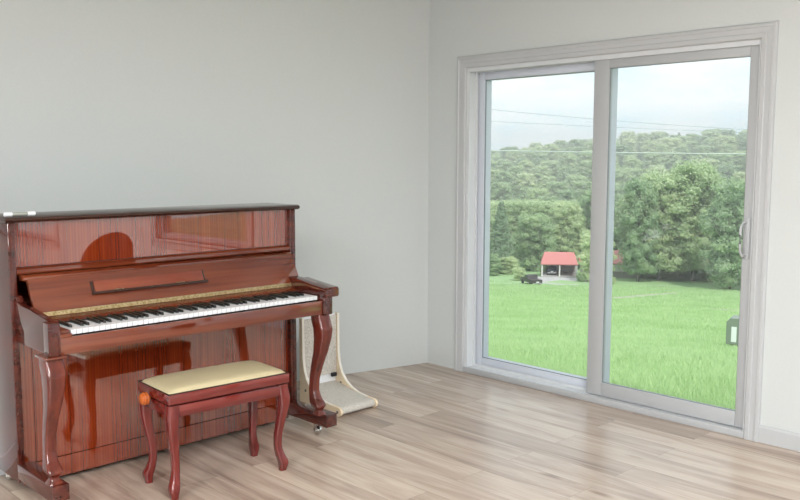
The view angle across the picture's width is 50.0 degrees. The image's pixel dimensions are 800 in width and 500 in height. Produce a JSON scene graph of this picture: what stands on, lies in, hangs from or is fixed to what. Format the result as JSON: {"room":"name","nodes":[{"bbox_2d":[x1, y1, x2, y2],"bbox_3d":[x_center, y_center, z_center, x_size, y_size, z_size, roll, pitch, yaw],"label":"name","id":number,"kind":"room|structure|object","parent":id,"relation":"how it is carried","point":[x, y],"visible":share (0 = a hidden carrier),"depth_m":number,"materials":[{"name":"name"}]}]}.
{"room":"music room","nodes":[
{"label":"music room","id":0,"kind":"room"},
{"bbox_2d":[0,0,428,380],"bbox_3d":[-2.858,-0.362,4.073,7.019,2.850,0.146,-3,7,-31],"label":"wall","id":1,"kind":"structure","parent":0,"point":[321,107],"depth_m":5.12,"materials":[{"name":"paint"}]},
{"bbox_2d":[0,363,799,499],"bbox_3d":[0.476,1.373,0.788,6.800,0.100,11.748,-6,8,-44],"label":"floor","id":2,"kind":"structure","parent":0,"point":[434,432],"depth_m":4.02,"materials":[{"name":"brown wood"}]},
{"bbox_2d":[0,203,338,499],"bbox_3d":[-1.030,0.398,3.989,1.486,1.162,0.652,-6,8,-44],"label":"upright piano","id":3,"kind":"object","parent":2,"relation":"on","point":[94,304],"visible":0.99,"depth_m":3.84,"materials":[{"name":"brown wood"}]},
{"bbox_2d":[3,211,35,216],"bbox_3d":[-1.566,-0.148,3.530,0.125,0.018,0.018,-6,8,-44],"label":"paper roll","id":4,"kind":"object","parent":3,"relation":"on","point":[29,213],"visible":1,"depth_m":3.52,"materials":[{"name":"white paper"}]},
{"bbox_2d":[93,270,203,291],"bbox_3d":[-1.119,0.140,3.851,0.528,0.051,0.033,-6,8,-44],"label":"music stand","id":5,"kind":"object","parent":3,"relation":"attached to","point":[144,280],"depth_m":3.84,"materials":[{"name":"brown wood"}]},
{"bbox_2d":[137,360,289,499],"bbox_3d":[-0.826,0.768,3.769,0.625,0.475,0.307,-5,8,-40],"label":"piano bench","id":6,"kind":"object","parent":2,"relation":"on","point":[175,395],"visible":1,"depth_m":3.67,"materials":[{"name":"brown wood"}]},
{"bbox_2d":[299,312,377,416],"bbox_3d":[-0.349,0.640,4.864,0.278,0.501,0.366,-6,8,-44],"label":"cat scratcher","id":7,"kind":"object","parent":2,"relation":"on","point":[340,397],"visible":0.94,"depth_m":4.91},
{"bbox_2d":[427,0,799,432],"bbox_3d":[3.605,0.025,2.430,0.160,3.250,9.950,-6,8,-44],"label":"wall","id":8,"kind":"structure","parent":0,"point":[457,28],"depth_m":4.67,"materials":[{"name":"paint"}]},
{"bbox_2d":[462,39,760,437],"bbox_3d":[1.137,-0.114,4.967,0.216,1.985,1.900,-6,8,-44],"label":"door","id":9,"kind":"structure","parent":8,"relation":"in","point":[596,387],"depth_m":4.93,"materials":[{"name":"white plastic"}]},
{"bbox_2d":[454,20,778,441],"bbox_3d":[1.080,-0.144,4.906,0.020,2.058,2.050,-6,8,-44],"label":"trim","id":10,"kind":"structure","parent":8,"relation":"attached to","point":[768,32],"depth_m":4.29,"materials":[{"name":"grey paint"}]},
{"bbox_2d":[758,425,799,451],"bbox_3d":[4.327,1.194,1.675,0.012,0.086,7.288,-6,8,-44],"label":"baseboard","id":11,"kind":"structure","parent":8,"relation":"attached to","point":[790,440],"depth_m":4.20,"materials":[{"name":"grey paint"}]},
{"label":"outside","id":12,"kind":"structure","parent":0,"visible":0},
{"bbox_3d":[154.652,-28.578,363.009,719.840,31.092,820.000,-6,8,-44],"label":"hillside","id":13,"kind":"object","parent":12,"visible":0},
{"bbox_2d":[491,161,498,169],"bbox_3d":[39.166,-34.082,390.374,14.959,13.607,15.298,-1,6,-8],"label":"tree","id":14,"kind":"object","parent":13,"relation":"on","point":[496,167],"visible":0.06,"depth_m":386.73,"materials":[{"name":"green plant"}]},
{"bbox_2d":[490,169,500,192],"bbox_3d":[39.615,-28.306,360.060,9.198,11.679,9.332,5,8,41],"label":"tree","id":15,"kind":"object","parent":13,"relation":"on","point":[493,172],"visible":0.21,"depth_m":357.84,"materials":[{"name":"green plant"}]},
{"bbox_2d":[491,155,500,164],"bbox_3d":[50.762,-44.502,455.270,9.177,12.212,9.045,-1,6,-7],"label":"tree","id":16,"kind":"object","parent":13,"relation":"on","point":[495,158],"visible":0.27,"depth_m":453.13,"materials":[{"name":"green plant"}]},
{"bbox_2d":[490,170,514,196],"bbox_3d":[39.375,-23.815,329.515,9.775,13.852,9.642,0,6,-2],"label":"tree","id":17,"kind":"object","parent":13,"relation":"on","point":[501,175],"visible":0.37,"depth_m":326.93,"materials":[{"name":"green plant"}]},
{"bbox_2d":[490,181,516,200],"bbox_3d":[34.607,-16.850,292.870,10.466,13.712,10.866,5,8,38],"label":"tree","id":18,"kind":"object","parent":13,"relation":"on","point":[498,190],"visible":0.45,"depth_m":290.35,"materials":[{"name":"green plant"}]},
{"bbox_2d":[490,199,517,253],"bbox_3d":[24.451,-4.125,198.348,12.620,15.649,12.155,-2,6,-18],"label":"tree","id":19,"kind":"object","parent":13,"relation":"on","point":[494,205],"visible":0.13,"depth_m":195.55,"materials":[{"name":"green plant"}]},
{"bbox_2d":[499,161,513,171],"bbox_3d":[48.492,-34.519,391.361,9.908,12.253,9.543,0,6,-5],"label":"tree","id":20,"kind":"object","parent":13,"relation":"on","point":[504,166],"visible":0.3,"depth_m":389.00,"materials":[{"name":"green plant"}]},
{"bbox_2d":[501,146,521,159],"bbox_3d":[64.252,-52.776,495.082,13.796,14.995,13.288,2,6,21],"label":"tree","id":21,"kind":"object","parent":13,"relation":"on","point":[503,153],"visible":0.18,"depth_m":492.95,"materials":[{"name":"green plant"}]},
{"bbox_2d":[504,149,520,165],"bbox_3d":[60.126,-47.030,459.769,11.204,14.152,11.633,4,7,36],"label":"tree","id":22,"kind":"object","parent":13,"relation":"on","point":[510,156],"visible":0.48,"depth_m":456.85,"materials":[{"name":"green plant"}]},
{"bbox_2d":[507,164,524,193],"bbox_3d":[48.228,-28.727,354.961,10.097,13.381,10.482,2,6,14],"label":"tree","id":23,"kind":"object","parent":13,"relation":"on","point":[514,170],"visible":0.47,"depth_m":352.51,"materials":[{"name":"green plant"}]},
{"bbox_2d":[515,186,532,200],"bbox_3d":[43.827,-16.257,295.802,9.493,11.451,9.357,-1,6,-15],"label":"tree","id":24,"kind":"object","parent":13,"relation":"on","point":[522,194],"visible":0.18,"depth_m":293.70,"materials":[{"name":"green plant"}]},
{"bbox_2d":[513,172,537,197],"bbox_3d":[48.048,-23.456,328.206,10.285,13.010,10.137,3,7,28],"label":"tree","id":25,"kind":"object","parent":13,"relation":"on","point":[522,180],"visible":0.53,"depth_m":326.02,"materials":[{"name":"green plant"}]},
{"bbox_2d":[518,160,534,182],"bbox_3d":[57.324,-35.089,391.305,9.968,12.224,9.833,3,7,29],"label":"tree","id":26,"kind":"object","parent":13,"relation":"on","point":[527,164],"visible":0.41,"depth_m":388.72,"materials":[{"name":"green plant"}]},
{"bbox_2d":[521,149,540,168],"bbox_3d":[69.465,-46.880,453.945,11.513,13.742,11.357,-3,7,-26],"label":"tree","id":27,"kind":"object","parent":13,"relation":"on","point":[530,156],"visible":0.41,"depth_m":450.86,"materials":[{"name":"green plant"}]},
{"bbox_2d":[528,142,541,149],"bbox_3d":[86.311,-61.715,548.222,12.303,14.549,12.473,-2,6,-15],"label":"tree","id":28,"kind":"object","parent":13,"relation":"on","point":[533,145],"visible":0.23,"depth_m":545.64,"materials":[{"name":"green plant"}]},
{"bbox_2d":[524,186,549,200],"bbox_3d":[42.101,-12.451,264.241,11.146,14.382,10.735,-3,7,-28],"label":"tree","id":29,"kind":"object","parent":13,"relation":"on","point":[533,193],"visible":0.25,"depth_m":261.61,"materials":[{"name":"green plant"}]},
{"bbox_2d":[530,165,550,188],"bbox_3d":[58.496,-29.372,358.137,10.998,12.377,10.593,-5,8,-38],"label":"tree","id":30,"kind":"object","parent":13,"relation":"on","point":[539,171],"visible":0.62,"depth_m":355.40,"materials":[{"name":"green plant"}]},
{"bbox_2d":[533,154,547,167],"bbox_3d":[69.022,-41.268,421.683,8.920,12.431,9.049,0,6,1],"label":"tree","id":31,"kind":"object","parent":13,"relation":"on","point":[538,157],"visible":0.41,"depth_m":420.00,"materials":[{"name":"green plant"}]},
{"bbox_2d":[535,145,545,156],"bbox_3d":[82.137,-53.213,490.497,15.082,13.889,15.424,1,6,9],"label":"tree","id":32,"kind":"object","parent":13,"relation":"on","point":[540,148],"visible":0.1,"depth_m":486.85,"materials":[{"name":"green plant"}]},
{"bbox_2d":[529,200,559,234],"bbox_3d":[33.783,-3.909,196.552,12.510,15.635,12.988,-2,6,-19],"label":"tree","id":33,"kind":"object","parent":13,"relation":"on","point":[540,207],"visible":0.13,"depth_m":194.22,"materials":[{"name":"green plant"}]},
{"bbox_2d":[534,195,558,201],"bbox_3d":[41.752,-9.052,245.910,10.339,13.591,10.482,-1,6,-9],"label":"tree","id":34,"kind":"object","parent":13,"relation":"on","point":[544,198],"visible":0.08,"depth_m":243.91,"materials":[{"name":"green plant"}]},
{"bbox_2d":[538,176,556,188],"bbox_3d":[56.377,-22.505,324.618,9.013,11.831,9.144,-3,7,-26],"label":"tree","id":35,"kind":"object","parent":13,"relation":"on","point":[545,179],"visible":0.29,"depth_m":322.57,"materials":[{"name":"green plant"}]},
{"bbox_2d":[539,160,560,181],"bbox_3d":[67.925,-35.288,391.229,12.536,11.483,12.820,0,6,1],"label":"tree","id":36,"kind":"object","parent":13,"relation":"on","point":[552,165],"visible":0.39,"depth_m":388.34,"materials":[{"name":"green plant"}]},
{"bbox_2d":[543,143,560,162],"bbox_3d":[80.552,-49.116,455.249,11.300,15.662,11.732,5,8,37],"label":"tree","id":37,"kind":"object","parent":13,"relation":"on","point":[551,156],"visible":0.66,"depth_m":452.52,"materials":[{"name":"green plant"}]},
{"bbox_2d":[546,181,568,197],"bbox_3d":[54.305,-17.740,298.547,11.720,13.030,11.289,0,6,-3],"label":"tree","id":38,"kind":"object","parent":13,"relation":"on","point":[553,187],"visible":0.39,"depth_m":295.76,"materials":[{"name":"green plant"}]},
{"bbox_2d":[553,140,567,150],"bbox_3d":[97.179,-59.766,521.454,11.764,14.779,11.926,-3,7,-25],"label":"tree","id":39,"kind":"object","parent":13,"relation":"on","point":[562,143],"visible":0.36,"depth_m":518.75,"materials":[{"name":"green plant"}]},
{"bbox_2d":[556,166,573,181],"bbox_3d":[68.307,-28.972,354.466,8.231,11.581,8.344,-5,8,-38],"label":"tree","id":40,"kind":"object","parent":13,"relation":"on","point":[564,171],"visible":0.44,"depth_m":352.89,"materials":[{"name":"green plant"}]},
{"bbox_2d":[557,153,577,180],"bbox_3d":[75.134,-36.211,382.826,10.361,14.813,10.220,4,7,35],"label":"tree","id":41,"kind":"object","parent":13,"relation":"on","point":[567,159],"visible":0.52,"depth_m":380.27,"materials":[{"name":"green plant"}]},
{"bbox_2d":[558,189,578,200],"bbox_3d":[53.352,-12.981,271.294,10.191,12.955,10.045,2,6,17],"label":"tree","id":42,"kind":"object","parent":13,"relation":"on","point":[567,194],"visible":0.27,"depth_m":268.86,"materials":[{"name":"green plant"}]},
{"bbox_2d":[561,174,587,189],"bbox_3d":[66.508,-22.694,324.326,12.408,11.866,12.133,2,6,17],"label":"tree","id":43,"kind":"object","parent":13,"relation":"on","point":[571,179],"visible":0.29,"depth_m":321.39,"materials":[{"name":"green plant"}]},
{"bbox_2d":[565,139,584,150],"bbox_3d":[100.254,-56.247,490.025,12.387,14.694,12.218,3,7,24],"label":"tree","id":44,"kind":"object","parent":13,"relation":"on","point":[575,142],"visible":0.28,"depth_m":486.85,"materials":[{"name":"green plant"}]},
{"bbox_2d":[573,146,587,168],"bbox_3d":[87.573,-43.522,416.844,11.532,14.575,11.108,1,6,5],"label":"tree","id":45,"kind":"object","parent":13,"relation":"on","point":[577,149],"visible":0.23,"depth_m":414.24,"materials":[{"name":"green plant"}]},
{"bbox_2d":[572,180,591,198],"bbox_3d":[62.744,-17.058,292.468,11.866,13.846,11.430,4,7,33],"label":"tree","id":46,"kind":"object","parent":13,"relation":"on","point":[579,186],"visible":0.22,"depth_m":289.61,"materials":[{"name":"green plant"}]},
{"bbox_2d":[573,159,591,181],"bbox_3d":[77.478,-30.512,353.265,11.904,13.783,12.359,-4,8,-37],"label":"tree","id":47,"kind":"object","parent":13,"relation":"on","point":[585,168],"visible":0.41,"depth_m":350.32,"materials":[{"name":"green plant"}]},
{"bbox_2d":[576,149,592,178],"bbox_3d":[85.064,-38.211,387.126,11.570,14.946,11.144,-1,6,-8],"label":"tree","id":48,"kind":"object","parent":13,"relation":"on","point":[586,156],"visible":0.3,"depth_m":385.13,"materials":[{"name":"green plant"}]},
{"bbox_2d":[583,141,592,149],"bbox_3d":[100.089,-50.385,451.244,10.664,14.193,10.519,2,6,18],"label":"tree","id":49,"kind":"object","parent":13,"relation":"on","point":[589,144],"visible":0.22,"depth_m":448.18,"materials":[{"name":"green plant"}]},
{"bbox_2d":[614,193,623,206],"bbox_3d":[59.640,-8.634,238.268,11.327,14.815,11.173,-1,6,-14],"label":"tree","id":50,"kind":"object","parent":13,"relation":"on","point":[617,196],"visible":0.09,"depth_m":235.54,"materials":[{"name":"green plant"}]},
{"bbox_2d":[617,184,626,195],"bbox_3d":[72.794,-13.815,267.162,12.294,15.546,12.764,-3,7,-24],"label":"tree","id":51,"kind":"object","parent":13,"relation":"on","point":[622,190],"visible":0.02,"depth_m":266.31,"materials":[{"name":"green plant"}]},
{"bbox_2d":[616,144,631,166],"bbox_3d":[105.536,-43.420,409.543,12.504,14.499,12.982,-1,6,-8],"label":"tree","id":52,"kind":"object","parent":13,"relation":"on","point":[619,148],"visible":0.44,"depth_m":405.98,"materials":[{"name":"green plant"}]},
{"bbox_2d":[618,131,636,149],"bbox_3d":[143.458,-67.443,539.158,14.646,15.616,14.107,3,7,28],"label":"tree","id":53,"kind":"object","parent":13,"relation":"on","point":[624,135],"visible":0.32,"depth_m":536.53,"materials":[{"name":"green plant"}]},
{"bbox_2d":[615,167,641,185],"bbox_3d":[85.045,-24.050,321.785,13.885,14.346,14.201,0,6,-5],"label":"tree","id":54,"kind":"object","parent":13,"relation":"on","point":[622,175],"visible":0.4,"depth_m":318.19,"materials":[{"name":"green plant"}]},
{"bbox_2d":[621,138,637,157],"bbox_3d":[127.534,-55.833,477.177,10.612,12.940,10.467,4,7,35],"label":"tree","id":55,"kind":"object","parent":13,"relation":"on","point":[630,142],"visible":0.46,"depth_m":474.52,"materials":[{"name":"green plant"}]},
{"bbox_2d":[622,158,644,176],"bbox_3d":[95.704,-31.192,352.591,10.691,13.749,11.100,-1,6,-8],"label":"tree","id":56,"kind":"object","parent":13,"relation":"on","point":[633,163],"visible":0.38,"depth_m":350.06,"materials":[{"name":"green plant"}]},
{"bbox_2d":[633,132,649,151],"bbox_3d":[143.422,-62.578,508.583,11.596,14.497,11.438,-5,8,-39],"label":"tree","id":57,"kind":"object","parent":13,"relation":"on","point":[641,137],"visible":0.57,"depth_m":505.87,"materials":[{"name":"green plant"}]},
{"bbox_2d":[640,140,656,160],"bbox_3d":[128.469,-50.195,441.626,10.518,13.515,10.662,1,6,9],"label":"tree","id":58,"kind":"object","parent":13,"relation":"on","point":[649,145],"visible":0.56,"depth_m":439.19,"materials":[{"name":"green plant"}]},
{"bbox_2d":[643,152,661,173],"bbox_3d":[112.525,-37.651,382.620,9.450,12.530,9.581,1,6,4],"label":"tree","id":59,"kind":"object","parent":13,"relation":"on","point":[650,159],"visible":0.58,"depth_m":380.55,"materials":[{"name":"green plant"}]},
{"bbox_2d":[648,131,665,141],"bbox_3d":[150.902,-62.406,501.857,14.194,14.921,13.671,-2,6,-21],"label":"tree","id":60,"kind":"object","parent":13,"relation":"on","point":[653,135],"visible":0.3,"depth_m":499.00,"materials":[{"name":"green plant"}]},
{"bbox_2d":[645,167,668,174],"bbox_3d":[93.885,-23.420,314.481,11.526,14.735,11.685,-5,8,-43],"label":"tree","id":61,"kind":"object","parent":13,"relation":"on","point":[651,169],"visible":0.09,"depth_m":312.34,"materials":[{"name":"green plant"}]},
{"bbox_2d":[655,144,671,165],"bbox_3d":[125.574,-44.376,410.987,9.383,13.312,9.249,3,7,27],"label":"tree","id":62,"kind":"object","parent":13,"relation":"on","point":[662,148],"visible":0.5,"depth_m":408.77,"materials":[{"name":"green plant"}]},
{"bbox_2d":[659,137,682,151],"bbox_3d":[140.006,-51.227,442.391,15.455,14.385,15.112,2,6,15],"label":"tree","id":63,"kind":"object","parent":13,"relation":"on","point":[672,143],"visible":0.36,"depth_m":438.76,"materials":[{"name":"green plant"}]},
{"bbox_2d":[664,151,682,172],"bbox_3d":[120.767,-37.328,377.982,10.039,12.675,9.895,5,8,40],"label":"tree","id":64,"kind":"object","parent":13,"relation":"on","point":[672,158],"visible":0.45,"depth_m":376.11,"materials":[{"name":"green plant"}]},
{"bbox_2d":[668,160,687,173],"bbox_3d":[111.738,-29.404,341.292,10.942,13.167,10.793,0,6,-2],"label":"tree","id":65,"kind":"object","parent":13,"relation":"on","point":[678,161],"visible":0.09,"depth_m":340.00,"materials":[{"name":"green plant"}]},
{"bbox_2d":[674,144,691,160],"bbox_3d":[134.512,-44.207,408.853,9.520,12.360,9.391,2,6,13],"label":"tree","id":66,"kind":"object","parent":13,"relation":"on","point":[682,148],"visible":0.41,"depth_m":406.87,"materials":[{"name":"green plant"}]},
{"bbox_2d":[675,135,693,144],"bbox_3d":[153.902,-55.853,466.062,13.999,13.183,13.688,-1,6,-14],"label":"tree","id":67,"kind":"object","parent":13,"relation":"on","point":[687,138],"visible":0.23,"depth_m":462.35,"materials":[{"name":"green plant"}]},
{"bbox_2d":[683,140,698,161],"bbox_3d":[147.804,-49.388,433.420,10.307,12.380,10.167,-5,8,-38],"label":"tree","id":68,"kind":"object","parent":13,"relation":"on","point":[693,145],"visible":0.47,"depth_m":431.11,"materials":[{"name":"green plant"}]},
{"bbox_2d":[694,135,708,144],"bbox_3d":[164.382,-56.140,466.184,10.802,12.542,10.959,1,6,4],"label":"tree","id":69,"kind":"object","parent":13,"relation":"on","point":[698,138],"visible":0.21,"depth_m":463.99,"materials":[{"name":"green plant"}]},
{"bbox_2d":[695,145,712,158],"bbox_3d":[144.192,-43.856,406.190,9.297,12.189,9.164,-1,6,-12],"label":"tree","id":70,"kind":"object","parent":13,"relation":"on","point":[702,149],"visible":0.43,"depth_m":404.30,"materials":[{"name":"green plant"}]},
{"bbox_2d":[689,158,719,172],"bbox_3d":[121.016,-29.667,341.216,15.124,13.662,15.467,1,6,7],"label":"tree","id":71,"kind":"object","parent":13,"relation":"on","point":[714,162],"visible":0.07,"depth_m":338.22,"materials":[{"name":"green plant"}]},
{"bbox_2d":[702,138,718,152],"bbox_3d":[156.743,-50.079,433.868,9.912,13.138,10.056,-4,7,-32],"label":"tree","id":72,"kind":"object","parent":13,"relation":"on","point":[708,141],"visible":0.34,"depth_m":431.43,"materials":[{"name":"green plant"}]},
{"bbox_2d":[700,130,722,142],"bbox_3d":[180.314,-62.444,497.049,16.245,14.247,15.885,-2,7,-23],"label":"tree","id":73,"kind":"object","parent":13,"relation":"on","point":[712,135],"visible":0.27,"depth_m":492.95,"materials":[{"name":"green plant"}]},
{"bbox_2d":[706,152,733,171],"bbox_3d":[136.064,-35.248,365.641,13.488,13.009,13.794,-3,7,-27],"label":"tree","id":74,"kind":"object","parent":13,"relation":"on","point":[723,158],"visible":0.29,"depth_m":362.55,"materials":[{"name":"green plant"}]},
{"bbox_2d":[719,143,735,159],"bbox_3d":[154.091,-44.014,404.117,8.761,12.486,8.881,-3,7,-29],"label":"tree","id":75,"kind":"object","parent":13,"relation":"on","point":[725,148],"visible":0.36,"depth_m":402.23,"materials":[{"name":"green plant"}]},
{"bbox_2d":[721,129,736,136],"bbox_3d":[189.441,-62.926,495.851,11.940,14.426,11.501,6,8,42],"label":"tree","id":76,"kind":"object","parent":13,"relation":"on","point":[726,132],"visible":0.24,"depth_m":493.07,"materials":[{"name":"green plant"}]},
{"bbox_2d":[716,164,742,181],"bbox_3d":[127.960,-27.507,333.559,11.996,11.836,12.268,-1,6,-13],"label":"tree","id":77,"kind":"object","parent":13,"relation":"on","point":[727,170],"visible":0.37,"depth_m":330.71,"materials":[{"name":"green plant"}]},
{"bbox_2d":[717,136,741,151],"bbox_3d":[164.479,-50.234,429.328,12.903,14.527,12.428,-5,8,-41],"label":"tree","id":78,"kind":"object","parent":13,"relation":"on","point":[729,140],"visible":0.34,"depth_m":426.56,"materials":[{"name":"green plant"}]},
{"bbox_2d":[730,150,745,172],"bbox_3d":[147.812,-36.711,370.028,12.838,12.982,12.553,3,6,22],"label":"tree","id":79,"kind":"object","parent":13,"relation":"on","point":[739,160],"visible":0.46,"depth_m":367.62,"materials":[{"name":"green plant"}]},
{"bbox_2d":[730,171,745,183],"bbox_3d":[121.249,-21.486,303.814,10.517,13.168,10.919,3,7,25],"label":"tree","id":80,"kind":"object","parent":13,"relation":"on","point":[739,174],"visible":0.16,"depth_m":301.63,"materials":[{"name":"green plant"}]},
{"bbox_2d":[734,133,746,150],"bbox_3d":[183.500,-55.977,460.010,11.680,13.108,12.126,-3,7,-24],"label":"tree","id":81,"kind":"object","parent":13,"relation":"on","point":[738,137],"visible":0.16,"depth_m":457.46,"materials":[{"name":"green plant"}]},
{"bbox_2d":[737,137,746,151],"bbox_3d":[173.169,-49.325,424.301,12.104,13.981,11.658,1,6,10],"label":"tree","id":82,"kind":"object","parent":13,"relation":"on","point":[743,144],"visible":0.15,"depth_m":423.60,"materials":[{"name":"green plant"}]},
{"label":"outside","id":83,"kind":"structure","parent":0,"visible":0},
{"bbox_2d":[491,150,745,154],"bbox_3d":[9.430,-4.319,37.728,16.634,0.282,0.048,2,6,14],"label":"power line","id":84,"kind":"object","parent":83,"point":[491,150],"visible":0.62,"depth_m":37.54,"materials":[{"name":"grey metal"}]},
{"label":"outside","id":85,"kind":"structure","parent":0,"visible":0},
{"bbox_2d":[492,109,746,129],"bbox_3d":[21.224,-13.100,84.532,19.876,3.375,31.765,-6,8,-44],"label":"power line","id":86,"kind":"object","parent":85,"point":[492,109],"visible":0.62,"depth_m":84.10,"materials":[{"name":"grey"}]},
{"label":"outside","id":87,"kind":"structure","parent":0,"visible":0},
{"bbox_2d":[491,121,746,132],"bbox_3d":[21.222,-12.214,84.625,19.869,2.000,31.761,-6,8,-44],"label":"power line","id":88,"kind":"object","parent":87,"point":[491,121],"visible":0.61,"depth_m":84.09,"materials":[{"name":"grey"}]},
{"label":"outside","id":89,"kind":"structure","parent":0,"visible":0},
{"bbox_2d":[581,292,685,298],"bbox_3d":[31.299,5.724,105.807,47.997,6.177,12.832,-6,8,-44],"label":"dirt track","id":90,"kind":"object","parent":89,"point":[681,292],"visible":0.11,"depth_m":101.60,"materials":[{"name":"brown soil"}]},
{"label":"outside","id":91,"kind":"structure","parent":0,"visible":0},
{"bbox_2d":[514,277,587,284],"bbox_3d":[25.753,5.478,153.364,26.811,1.949,17.616,-6,8,-44],"label":"driveway","id":92,"kind":"structure","parent":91,"point":[544,279],"depth_m":157.90,"materials":[{"name":"grey concrete"}]},
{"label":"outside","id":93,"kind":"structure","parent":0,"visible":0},
{"bbox_2d":[488,266,740,409],"bbox_3d":[75.286,6.070,65.587,189.378,22.302,400.000,-6,8,-44],"label":"ground","id":94,"kind":"structure","parent":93,"point":[678,282],"depth_m":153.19,"materials":[{"name":"green plant"}]},
{"bbox_2d":[489,253,503,275],"bbox_3d":[17.321,2.892,166.231,5.734,4.523,5.607,2,6,17],"label":"bush","id":95,"kind":"object","parent":94,"relation":"on","point":[494,265],"visible":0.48,"depth_m":164.83,"materials":[{"name":"green plant"}]},
{"bbox_2d":[490,201,517,272],"bbox_3d":[20.141,-2.264,171.662,7.448,15.240,7.260,2,6,19],"label":"tree","id":96,"kind":"object","parent":94,"relation":"on","point":[500,245],"visible":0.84,"depth_m":170.32,"materials":[{"name":"green plant"}]},
{"bbox_2d":[499,256,518,274],"bbox_3d":[21.319,3.072,169.810,4.970,3.920,4.859,0,6,-4],"label":"bush","id":97,"kind":"object","parent":94,"relation":"on","point":[512,259],"visible":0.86,"depth_m":168.62,"materials":[{"name":"green plant"}]},
{"bbox_2d":[504,197,532,260],"bbox_3d":[26.807,-3.853,194.806,9.315,16.094,9.181,2,6,20],"label":"tree","id":98,"kind":"object","parent":94,"relation":"on","point":[519,206],"visible":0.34,"depth_m":192.95,"materials":[{"name":"green plant"}]},
{"bbox_2d":[512,267,525,280],"bbox_3d":[21.595,4.408,155.835,2.979,2.563,3.046,-2,6,-17],"label":"bush","id":99,"kind":"object","parent":94,"relation":"on","point":[518,272],"visible":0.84,"depth_m":155.11,"materials":[{"name":"green plant"}]},
{"bbox_2d":[520,274,541,284],"bbox_3d":[22.296,5.022,145.558,1.940,1.700,5.300,-2,6,-15],"label":"car","id":100,"kind":"object","parent":94,"relation":"on","point":[530,278],"visible":0.89,"depth_m":144.83,"materials":[{"name":"grey paint"}]},
{"bbox_2d":[511,213,557,271],"bbox_3d":[28.110,-1.372,180.440,10.513,13.266,10.279,-1,6,-8],"label":"tree","id":101,"kind":"object","parent":94,"relation":"on","point":[536,237],"visible":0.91,"depth_m":178.36,"materials":[{"name":"green plant"}]},
{"bbox_2d":[541,252,577,277],"bbox_3d":[30.872,2.967,166.454,7.000,5.200,6.800,1,6,9],"label":"carport","id":102,"kind":"object","parent":94,"relation":"on","point":[566,264],"visible":0.82,"depth_m":164.79,"materials":[{"name":"red metal"}]},
{"bbox_2d":[546,266,556,274],"bbox_3d":[29.434,3.896,166.869,1.940,1.500,4.700,1,6,7],"label":"car","id":103,"kind":"object","parent":102,"relation":"on","point":[549,269],"visible":1,"depth_m":165.20,"materials":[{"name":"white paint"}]},
{"bbox_2d":[548,200,587,261],"bbox_3d":[36.279,-3.040,185.100,9.058,15.775,9.183,4,7,33],"label":"tree","id":104,"kind":"object","parent":94,"relation":"on","point":[567,219],"visible":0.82,"depth_m":183.17,"materials":[{"name":"green plant"}]},
{"bbox_2d":[576,272,585,281],"bbox_3d":[32.550,4.894,153.956,2.174,1.960,2.126,0,6,1],"label":"bush","id":105,"kind":"object","parent":94,"relation":"on","point":[580,275],"visible":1,"depth_m":153.49,"materials":[{"name":"green plant"}]},
{"bbox_2d":[576,230,617,281],"bbox_3d":[35.512,1.333,155.056,7.709,9.950,7.885,1,6,4],"label":"tree","id":106,"kind":"object","parent":94,"relation":"on","point":[585,256],"visible":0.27,"depth_m":153.79,"materials":[{"name":"green plant"}]},
{"bbox_2d":[576,189,620,252],"bbox_3d":[43.178,-4.405,187.371,10.841,18.624,10.694,-2,6,-20],"label":"tree","id":107,"kind":"object","parent":94,"relation":"on","point":[585,201],"visible":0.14,"depth_m":185.92,"materials":[{"name":"green plant"}]},
{"bbox_2d":[578,250,636,277],"bbox_3d":[40.752,2.745,167.315,11.400,5.500,8.800,1,6,9],"label":"house","id":108,"kind":"structure","parent":94,"relation":"on","point":[620,273],"depth_m":163.43,"materials":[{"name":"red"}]},
{"bbox_2d":[613,198,625,249],"bbox_3d":[53.814,-3.626,192.294,16.619,16.986,16.250,3,7,24],"label":"tree","id":109,"kind":"object","parent":94,"relation":"on","point":[616,238],"visible":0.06,"depth_m":190.00,"materials":[{"name":"green plant"}]},
{"bbox_2d":[615,177,664,281],"bbox_3d":[43.393,-3.490,155.380,8.612,19.955,8.942,3,7,25],"label":"tree","id":110,"kind":"object","parent":94,"relation":"on","point":[641,203],"visible":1,"depth_m":153.60,"materials":[{"name":"green plant"}]},
{"bbox_2d":[637,170,694,279],"bbox_3d":[48.723,-4.284,158.992,12.330,21.472,12.499,6,8,43],"label":"tree","id":111,"kind":"object","parent":94,"relation":"on","point":[664,183],"visible":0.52,"depth_m":155.83,"materials":[{"name":"green plant"}]},
{"bbox_2d":[654,269,678,278],"bbox_3d":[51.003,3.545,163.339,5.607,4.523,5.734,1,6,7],"label":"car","id":112,"kind":"object","parent":94,"relation":"on","point":[667,275],"visible":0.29,"depth_m":162.52,"materials":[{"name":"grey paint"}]},
{"bbox_2d":[680,270,704,279],"bbox_3d":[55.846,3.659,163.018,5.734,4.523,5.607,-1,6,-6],"label":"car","id":113,"kind":"object","parent":94,"relation":"on","point":[687,276],"visible":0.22,"depth_m":161.92,"materials":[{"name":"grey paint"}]},
{"bbox_2d":[662,158,727,280],"bbox_3d":[54.768,-5.193,158.900,14.187,23.667,14.729,4,7,32],"label":"tree","id":114,"kind":"object","parent":94,"relation":"on","point":[695,179],"visible":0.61,"depth_m":155.26,"materials":[{"name":"green plant"}]},
{"bbox_2d":[697,177,744,289],"bbox_3d":[55.159,-2.244,142.182,11.410,19.716,11.247,2,6,21],"label":"tree","id":115,"kind":"object","parent":94,"relation":"on","point":[725,269],"visible":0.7,"depth_m":140.34,"materials":[{"name":"green plant"}]},
{"bbox_2d":[726,315,738,346],"bbox_3d":[7.610,1.996,19.044,0.640,1.010,0.454,4,7,30],"label":"utility box","id":116,"kind":"object","parent":94,"relation":"on","point":[732,325],"visible":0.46,"depth_m":18.92,"materials":[{"name":"grey paint"}]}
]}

